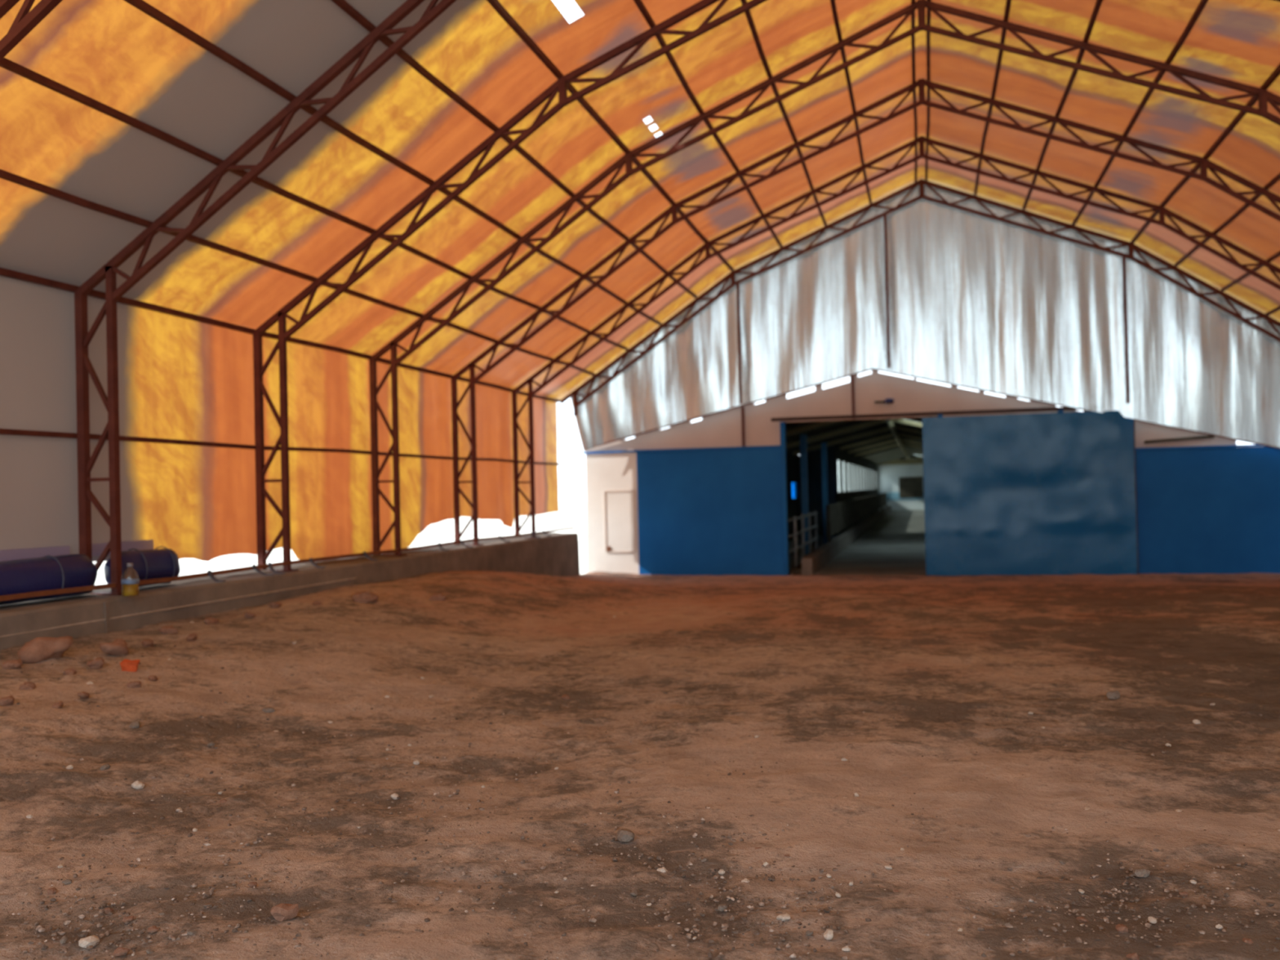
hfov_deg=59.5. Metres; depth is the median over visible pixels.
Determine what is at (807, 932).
clod
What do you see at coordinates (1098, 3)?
purlin
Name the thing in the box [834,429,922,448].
rafter
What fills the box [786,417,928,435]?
rafter
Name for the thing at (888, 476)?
wall
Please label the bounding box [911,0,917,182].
ridge purlin
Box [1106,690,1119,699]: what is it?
stone
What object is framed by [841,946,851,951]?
pebble
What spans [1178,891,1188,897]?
clod
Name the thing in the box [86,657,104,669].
clod
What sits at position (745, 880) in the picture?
pebble
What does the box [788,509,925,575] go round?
floor
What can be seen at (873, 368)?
batten
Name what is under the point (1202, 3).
purlin
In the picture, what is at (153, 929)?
clod
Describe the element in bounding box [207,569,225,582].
strap
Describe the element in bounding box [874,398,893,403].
wall fitting
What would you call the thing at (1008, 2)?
purlin
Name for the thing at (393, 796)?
pebble
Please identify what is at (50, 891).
clod
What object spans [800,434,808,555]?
post
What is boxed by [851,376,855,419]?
post
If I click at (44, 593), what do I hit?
rail
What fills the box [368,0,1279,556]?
roof truss
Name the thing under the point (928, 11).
ridge purlin
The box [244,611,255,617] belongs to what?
clod
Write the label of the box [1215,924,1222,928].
pebble
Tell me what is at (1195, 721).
pebble
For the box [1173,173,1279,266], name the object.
purlin
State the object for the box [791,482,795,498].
window
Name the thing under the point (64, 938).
clod
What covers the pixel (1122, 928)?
stone
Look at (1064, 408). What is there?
door track
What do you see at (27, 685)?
clod
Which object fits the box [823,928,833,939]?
stone
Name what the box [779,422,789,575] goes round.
trim
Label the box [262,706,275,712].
clod
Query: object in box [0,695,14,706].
clod
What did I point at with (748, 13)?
purlin
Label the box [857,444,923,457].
rafter
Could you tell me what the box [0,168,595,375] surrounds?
purlin
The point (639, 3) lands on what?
purlin
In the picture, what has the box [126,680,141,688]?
clod
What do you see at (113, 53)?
ceiling
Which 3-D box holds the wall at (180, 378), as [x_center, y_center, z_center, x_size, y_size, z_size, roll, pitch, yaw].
[-4.945,-0.383,11.194,0.067,2.788,26.089,-1,-1,14]
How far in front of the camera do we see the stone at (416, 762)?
6.06 m
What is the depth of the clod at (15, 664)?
7.60 m
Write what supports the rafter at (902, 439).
attached to the ceiling at (897, 453)
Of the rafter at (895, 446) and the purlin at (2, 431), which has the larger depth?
the rafter at (895, 446)
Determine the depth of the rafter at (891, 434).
44.60 m
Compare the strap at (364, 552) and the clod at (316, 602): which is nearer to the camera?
the clod at (316, 602)
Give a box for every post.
[736,283,742,404]
[741,406,745,446]
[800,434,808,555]
[821,442,828,542]
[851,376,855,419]
[884,214,890,367]
[1122,256,1129,403]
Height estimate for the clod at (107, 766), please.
0.033 m
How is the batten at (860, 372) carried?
attached to the wall at (723, 428)
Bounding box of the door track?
[770,406,1084,421]
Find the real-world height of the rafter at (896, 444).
1.906 m
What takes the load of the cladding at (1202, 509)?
attached to the wall at (723, 428)
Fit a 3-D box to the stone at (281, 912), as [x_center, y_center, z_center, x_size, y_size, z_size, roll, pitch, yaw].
[-1.220,1.484,3.842,0.071,0.064,0.085,-2,-1,42]
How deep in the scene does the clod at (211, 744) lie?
6.27 m
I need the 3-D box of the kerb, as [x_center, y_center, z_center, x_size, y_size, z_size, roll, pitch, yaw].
[10.907,1.956,53.189,0.400,0.370,61.500,-1,-1,14]
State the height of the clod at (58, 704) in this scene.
0.040 m
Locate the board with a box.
[898,476,923,497]
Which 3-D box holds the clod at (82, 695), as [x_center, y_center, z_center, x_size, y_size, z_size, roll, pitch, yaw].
[-3.477,1.347,6.993,0.061,0.050,0.093,-1,-1,-13]
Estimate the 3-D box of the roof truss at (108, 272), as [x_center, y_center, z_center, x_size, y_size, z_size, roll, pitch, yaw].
[2.190,-2.552,8.380,15.258,6.813,0.180,-1,-1,14]
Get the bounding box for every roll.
[0,546,97,604]
[92,539,180,587]
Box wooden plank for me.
[1144,435,1214,444]
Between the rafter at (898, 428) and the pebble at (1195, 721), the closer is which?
the pebble at (1195, 721)
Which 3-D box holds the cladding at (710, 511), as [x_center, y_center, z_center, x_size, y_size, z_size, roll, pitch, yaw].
[1.440,0.814,23.519,3.098,2.985,0.072,-1,-1,14]
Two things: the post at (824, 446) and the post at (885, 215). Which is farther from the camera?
the post at (824, 446)
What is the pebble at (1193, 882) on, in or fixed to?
on the floor at (1082, 630)
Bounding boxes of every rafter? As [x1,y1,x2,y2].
[786,417,922,442]
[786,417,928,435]
[786,418,922,448]
[786,421,922,453]
[786,422,808,428]
[792,425,922,455]
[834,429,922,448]
[840,432,922,450]
[844,435,922,452]
[848,438,922,453]
[851,440,922,455]
[854,443,923,456]
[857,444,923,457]
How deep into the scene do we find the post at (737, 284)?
22.84 m
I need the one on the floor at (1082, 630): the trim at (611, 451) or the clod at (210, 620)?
the clod at (210, 620)
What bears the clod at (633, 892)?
on the floor at (1082, 630)
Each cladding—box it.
[635,445,783,575]
[1135,444,1279,573]
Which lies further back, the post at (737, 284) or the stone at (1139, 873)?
the post at (737, 284)
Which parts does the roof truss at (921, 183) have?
post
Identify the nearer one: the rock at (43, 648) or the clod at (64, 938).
the clod at (64, 938)
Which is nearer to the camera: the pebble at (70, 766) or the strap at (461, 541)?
the pebble at (70, 766)
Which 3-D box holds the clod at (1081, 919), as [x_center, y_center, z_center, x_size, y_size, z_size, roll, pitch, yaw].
[1.465,1.459,3.713,0.026,0.020,0.041,-1,-1,-38]
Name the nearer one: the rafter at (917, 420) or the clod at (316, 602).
the clod at (316, 602)
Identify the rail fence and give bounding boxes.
[788,511,817,568]
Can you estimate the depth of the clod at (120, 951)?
3.56 m
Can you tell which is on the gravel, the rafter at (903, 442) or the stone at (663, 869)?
the stone at (663, 869)
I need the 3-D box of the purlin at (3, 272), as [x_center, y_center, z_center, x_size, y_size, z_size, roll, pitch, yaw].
[-4.908,-1.733,11.247,0.079,0.079,26.001,-1,-1,14]
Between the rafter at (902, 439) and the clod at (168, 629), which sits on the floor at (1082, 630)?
the clod at (168, 629)
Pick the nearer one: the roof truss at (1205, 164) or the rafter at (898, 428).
the roof truss at (1205, 164)
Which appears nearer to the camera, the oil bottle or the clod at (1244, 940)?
the clod at (1244, 940)
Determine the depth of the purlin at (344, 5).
11.64 m
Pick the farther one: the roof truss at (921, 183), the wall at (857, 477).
the wall at (857, 477)
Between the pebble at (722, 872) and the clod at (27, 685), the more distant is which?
the clod at (27, 685)
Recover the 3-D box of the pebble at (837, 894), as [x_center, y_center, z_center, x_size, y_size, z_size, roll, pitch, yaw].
[0.705,1.476,3.981,0.021,0.017,0.018,-2,-1,19]
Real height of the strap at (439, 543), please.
0.130 m
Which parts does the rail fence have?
fence post, rail, fence post, rail, rail, fence post, fence post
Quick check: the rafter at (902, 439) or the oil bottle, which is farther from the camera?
the rafter at (902, 439)
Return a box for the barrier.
[826,492,887,542]
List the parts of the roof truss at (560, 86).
post, plate, post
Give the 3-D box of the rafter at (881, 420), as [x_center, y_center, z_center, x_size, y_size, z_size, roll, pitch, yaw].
[9.451,-1.034,33.924,10.798,1.906,0.100,-1,-1,14]
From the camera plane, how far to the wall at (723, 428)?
23.23 m
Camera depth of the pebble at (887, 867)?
4.23 m
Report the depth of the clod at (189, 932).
3.69 m
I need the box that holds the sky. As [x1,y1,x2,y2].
[93,502,586,585]
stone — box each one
[78,935,99,947]
[131,780,144,789]
[270,902,298,920]
[413,759,420,764]
[617,828,635,842]
[657,866,667,872]
[776,913,790,921]
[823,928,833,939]
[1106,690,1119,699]
[1115,924,1128,933]
[1133,867,1150,877]
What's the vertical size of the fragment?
0.104 m
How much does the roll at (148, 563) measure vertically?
0.431 m
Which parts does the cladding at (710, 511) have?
trim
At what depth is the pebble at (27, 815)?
4.96 m
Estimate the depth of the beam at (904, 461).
83.32 m
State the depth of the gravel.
4.03 m
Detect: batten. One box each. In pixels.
[597,368,873,446]
[873,368,1279,448]
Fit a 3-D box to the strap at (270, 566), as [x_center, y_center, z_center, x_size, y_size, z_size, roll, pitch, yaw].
[-4.016,0.970,12.349,0.252,0.130,0.070,-2,-1,35]
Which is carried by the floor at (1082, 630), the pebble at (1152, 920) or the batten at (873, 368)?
the pebble at (1152, 920)
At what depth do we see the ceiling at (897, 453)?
61.55 m
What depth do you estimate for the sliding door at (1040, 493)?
21.77 m
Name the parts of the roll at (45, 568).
tie cord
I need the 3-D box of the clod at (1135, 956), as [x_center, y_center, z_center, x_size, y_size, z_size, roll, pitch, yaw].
[1.489,1.443,3.385,0.031,0.030,0.036,-1,-1,-30]
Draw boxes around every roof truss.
[0,0,62,61]
[74,0,456,595]
[253,0,1279,571]
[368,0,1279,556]
[450,78,1279,546]
[511,135,1279,537]
[560,178,1279,416]
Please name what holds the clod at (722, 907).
on the floor at (1082, 630)
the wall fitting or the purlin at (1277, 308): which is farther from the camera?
the wall fitting
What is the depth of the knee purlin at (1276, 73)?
14.99 m
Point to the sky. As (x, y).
(570, 514)
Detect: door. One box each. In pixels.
[604,489,635,552]
[922,409,1138,575]
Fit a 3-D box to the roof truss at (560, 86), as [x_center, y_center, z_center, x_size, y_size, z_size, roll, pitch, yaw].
[2.874,-2.540,11.095,15.258,6.813,0.180,-1,-1,14]
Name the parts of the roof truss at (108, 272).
post, plate, post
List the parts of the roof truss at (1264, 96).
post, plate, post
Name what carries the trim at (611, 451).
attached to the wall at (723, 428)
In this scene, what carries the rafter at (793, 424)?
attached to the ceiling at (897, 453)
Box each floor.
[0,570,1279,959]
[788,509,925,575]
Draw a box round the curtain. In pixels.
[570,178,1279,451]
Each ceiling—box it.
[0,0,1279,399]
[786,418,923,464]
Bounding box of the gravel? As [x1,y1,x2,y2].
[0,617,1279,959]
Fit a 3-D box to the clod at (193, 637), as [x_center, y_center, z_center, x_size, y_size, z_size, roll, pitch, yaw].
[-3.713,1.312,9.277,0.077,0.073,0.100,-1,-1,-13]
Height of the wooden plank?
0.127 m
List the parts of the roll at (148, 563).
tie cord, tie cord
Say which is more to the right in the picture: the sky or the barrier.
the barrier
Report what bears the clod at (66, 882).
on the floor at (1082, 630)
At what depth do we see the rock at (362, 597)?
12.00 m
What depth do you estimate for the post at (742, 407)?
23.33 m
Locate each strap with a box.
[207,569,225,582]
[252,564,275,575]
[268,561,285,573]
[309,557,325,568]
[363,551,377,560]
[438,542,449,550]
[460,539,473,547]
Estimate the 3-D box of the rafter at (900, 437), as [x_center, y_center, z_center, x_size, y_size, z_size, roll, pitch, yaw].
[13.267,-0.995,46.369,9.478,1.906,0.100,-1,-1,14]
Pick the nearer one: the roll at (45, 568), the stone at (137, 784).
the stone at (137, 784)
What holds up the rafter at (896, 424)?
attached to the ceiling at (897, 453)
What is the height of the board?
1.570 m
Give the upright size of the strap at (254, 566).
0.130 m
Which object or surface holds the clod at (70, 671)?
on the floor at (1082, 630)
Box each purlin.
[0,57,628,350]
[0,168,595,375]
[0,267,559,402]
[0,428,560,465]
[124,0,661,324]
[331,0,697,298]
[486,0,733,271]
[633,0,782,247]
[740,0,826,226]
[830,0,872,204]
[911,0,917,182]
[924,0,931,181]
[973,0,1011,195]
[1022,0,1102,209]
[1071,0,1208,226]
[1130,63,1279,243]
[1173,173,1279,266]
[1220,250,1279,291]
[1264,306,1279,315]
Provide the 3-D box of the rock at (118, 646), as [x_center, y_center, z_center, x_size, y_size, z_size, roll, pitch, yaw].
[-3.888,1.250,8.324,0.194,0.134,0.261,-1,-1,10]
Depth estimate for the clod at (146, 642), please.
8.80 m
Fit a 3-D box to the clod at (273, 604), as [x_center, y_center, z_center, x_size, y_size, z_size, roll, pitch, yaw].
[-3.728,1.287,11.451,0.125,0.088,0.105,-1,-1,-29]
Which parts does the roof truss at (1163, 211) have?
post, post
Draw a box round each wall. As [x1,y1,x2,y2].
[0,275,559,561]
[0,532,580,648]
[585,369,1236,574]
[786,445,837,541]
[835,447,878,534]
[877,456,924,510]
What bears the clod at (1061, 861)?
on the floor at (1082, 630)
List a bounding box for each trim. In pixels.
[582,450,635,453]
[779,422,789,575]
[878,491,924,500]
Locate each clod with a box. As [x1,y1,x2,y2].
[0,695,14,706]
[1,658,22,669]
[18,681,35,689]
[47,887,56,894]
[52,701,63,708]
[59,935,67,944]
[61,879,71,884]
[62,667,76,675]
[77,691,89,698]
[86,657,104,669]
[99,763,111,770]
[104,907,113,913]
[113,946,129,956]
[121,915,134,922]
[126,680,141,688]
[128,721,140,728]
[141,639,153,647]
[146,925,158,933]
[146,948,155,954]
[147,675,158,680]
[158,625,178,634]
[186,633,197,641]
[186,930,196,934]
[203,617,218,624]
[207,742,214,746]
[218,799,226,803]
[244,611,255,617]
[248,881,257,888]
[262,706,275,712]
[268,601,281,608]
[311,600,321,604]
[561,694,569,699]
[630,889,637,896]
[700,857,707,862]
[717,903,727,911]
[805,930,813,935]
[1058,859,1066,864]
[1075,916,1088,923]
[1125,952,1139,959]
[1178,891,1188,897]
[1242,937,1253,943]
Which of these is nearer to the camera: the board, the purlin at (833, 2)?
the purlin at (833, 2)
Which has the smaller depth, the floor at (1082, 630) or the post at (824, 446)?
the floor at (1082, 630)
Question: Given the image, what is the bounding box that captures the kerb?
[792,505,891,575]
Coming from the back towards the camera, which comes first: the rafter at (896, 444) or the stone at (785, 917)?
the rafter at (896, 444)
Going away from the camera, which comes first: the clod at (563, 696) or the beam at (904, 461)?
the clod at (563, 696)
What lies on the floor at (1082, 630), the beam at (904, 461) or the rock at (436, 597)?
the rock at (436, 597)
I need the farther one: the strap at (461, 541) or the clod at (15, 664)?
the strap at (461, 541)
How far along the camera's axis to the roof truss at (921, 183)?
21.93 m
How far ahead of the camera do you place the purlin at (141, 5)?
10.25 m
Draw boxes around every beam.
[877,458,923,465]
[884,418,910,460]
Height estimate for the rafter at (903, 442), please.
1.906 m
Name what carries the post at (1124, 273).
attached to the roof truss at (921, 183)
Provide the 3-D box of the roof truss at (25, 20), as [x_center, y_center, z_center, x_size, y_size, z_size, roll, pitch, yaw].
[1.506,-2.564,5.665,15.258,6.813,0.180,-1,-1,14]
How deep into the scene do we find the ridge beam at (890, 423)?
41.12 m
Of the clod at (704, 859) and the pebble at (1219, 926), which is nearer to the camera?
the pebble at (1219, 926)
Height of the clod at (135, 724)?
0.039 m
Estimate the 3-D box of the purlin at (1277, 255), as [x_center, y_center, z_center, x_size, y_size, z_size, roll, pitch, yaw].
[7.594,-3.559,8.105,0.074,0.074,26.000,-1,-1,14]
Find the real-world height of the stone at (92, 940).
0.036 m
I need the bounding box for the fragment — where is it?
[120,658,140,671]
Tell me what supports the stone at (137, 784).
on the floor at (1082, 630)
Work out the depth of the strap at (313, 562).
13.22 m
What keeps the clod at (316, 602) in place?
on the floor at (1082, 630)
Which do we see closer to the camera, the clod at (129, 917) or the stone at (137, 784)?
the clod at (129, 917)
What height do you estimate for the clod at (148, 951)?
0.022 m
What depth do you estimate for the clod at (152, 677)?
7.62 m
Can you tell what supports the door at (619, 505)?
in the wall at (723, 428)
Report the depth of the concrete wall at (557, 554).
11.93 m
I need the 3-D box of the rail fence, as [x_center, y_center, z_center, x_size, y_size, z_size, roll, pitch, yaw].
[3.951,1.430,27.049,0.070,1.210,7.200,-1,-1,14]
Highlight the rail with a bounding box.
[0,526,573,601]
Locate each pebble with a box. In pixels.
[26,814,33,817]
[66,764,73,768]
[391,793,398,799]
[717,869,724,875]
[741,878,750,882]
[835,891,840,897]
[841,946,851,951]
[884,865,892,869]
[1147,916,1156,924]
[1189,880,1196,884]
[1192,719,1200,724]
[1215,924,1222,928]
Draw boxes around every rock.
[17,635,72,662]
[98,638,128,656]
[351,591,378,603]
[429,592,446,600]
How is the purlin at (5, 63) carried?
attached to the roof truss at (1264, 96)
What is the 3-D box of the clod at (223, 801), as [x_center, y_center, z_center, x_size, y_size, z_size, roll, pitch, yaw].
[-1.959,1.516,5.269,0.036,0.025,0.038,-2,-1,42]
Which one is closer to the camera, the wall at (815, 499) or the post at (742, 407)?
the post at (742, 407)
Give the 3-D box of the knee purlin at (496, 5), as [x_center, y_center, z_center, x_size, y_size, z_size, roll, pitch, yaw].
[-1.283,-4.350,10.345,0.079,0.079,26.000,-1,-1,14]
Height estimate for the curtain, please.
5.834 m
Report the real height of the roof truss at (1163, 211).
6.813 m
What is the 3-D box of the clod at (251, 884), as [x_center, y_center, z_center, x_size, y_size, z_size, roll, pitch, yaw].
[-1.435,1.500,4.147,0.032,0.024,0.027,-1,-1,-10]
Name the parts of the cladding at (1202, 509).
trim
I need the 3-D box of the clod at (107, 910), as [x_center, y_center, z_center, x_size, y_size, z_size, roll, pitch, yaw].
[-1.870,1.515,3.940,0.022,0.023,0.028,-1,-1,16]
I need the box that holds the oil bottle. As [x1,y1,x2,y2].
[120,563,139,595]
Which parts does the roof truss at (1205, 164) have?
post, plate, post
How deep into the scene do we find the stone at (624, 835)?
4.62 m

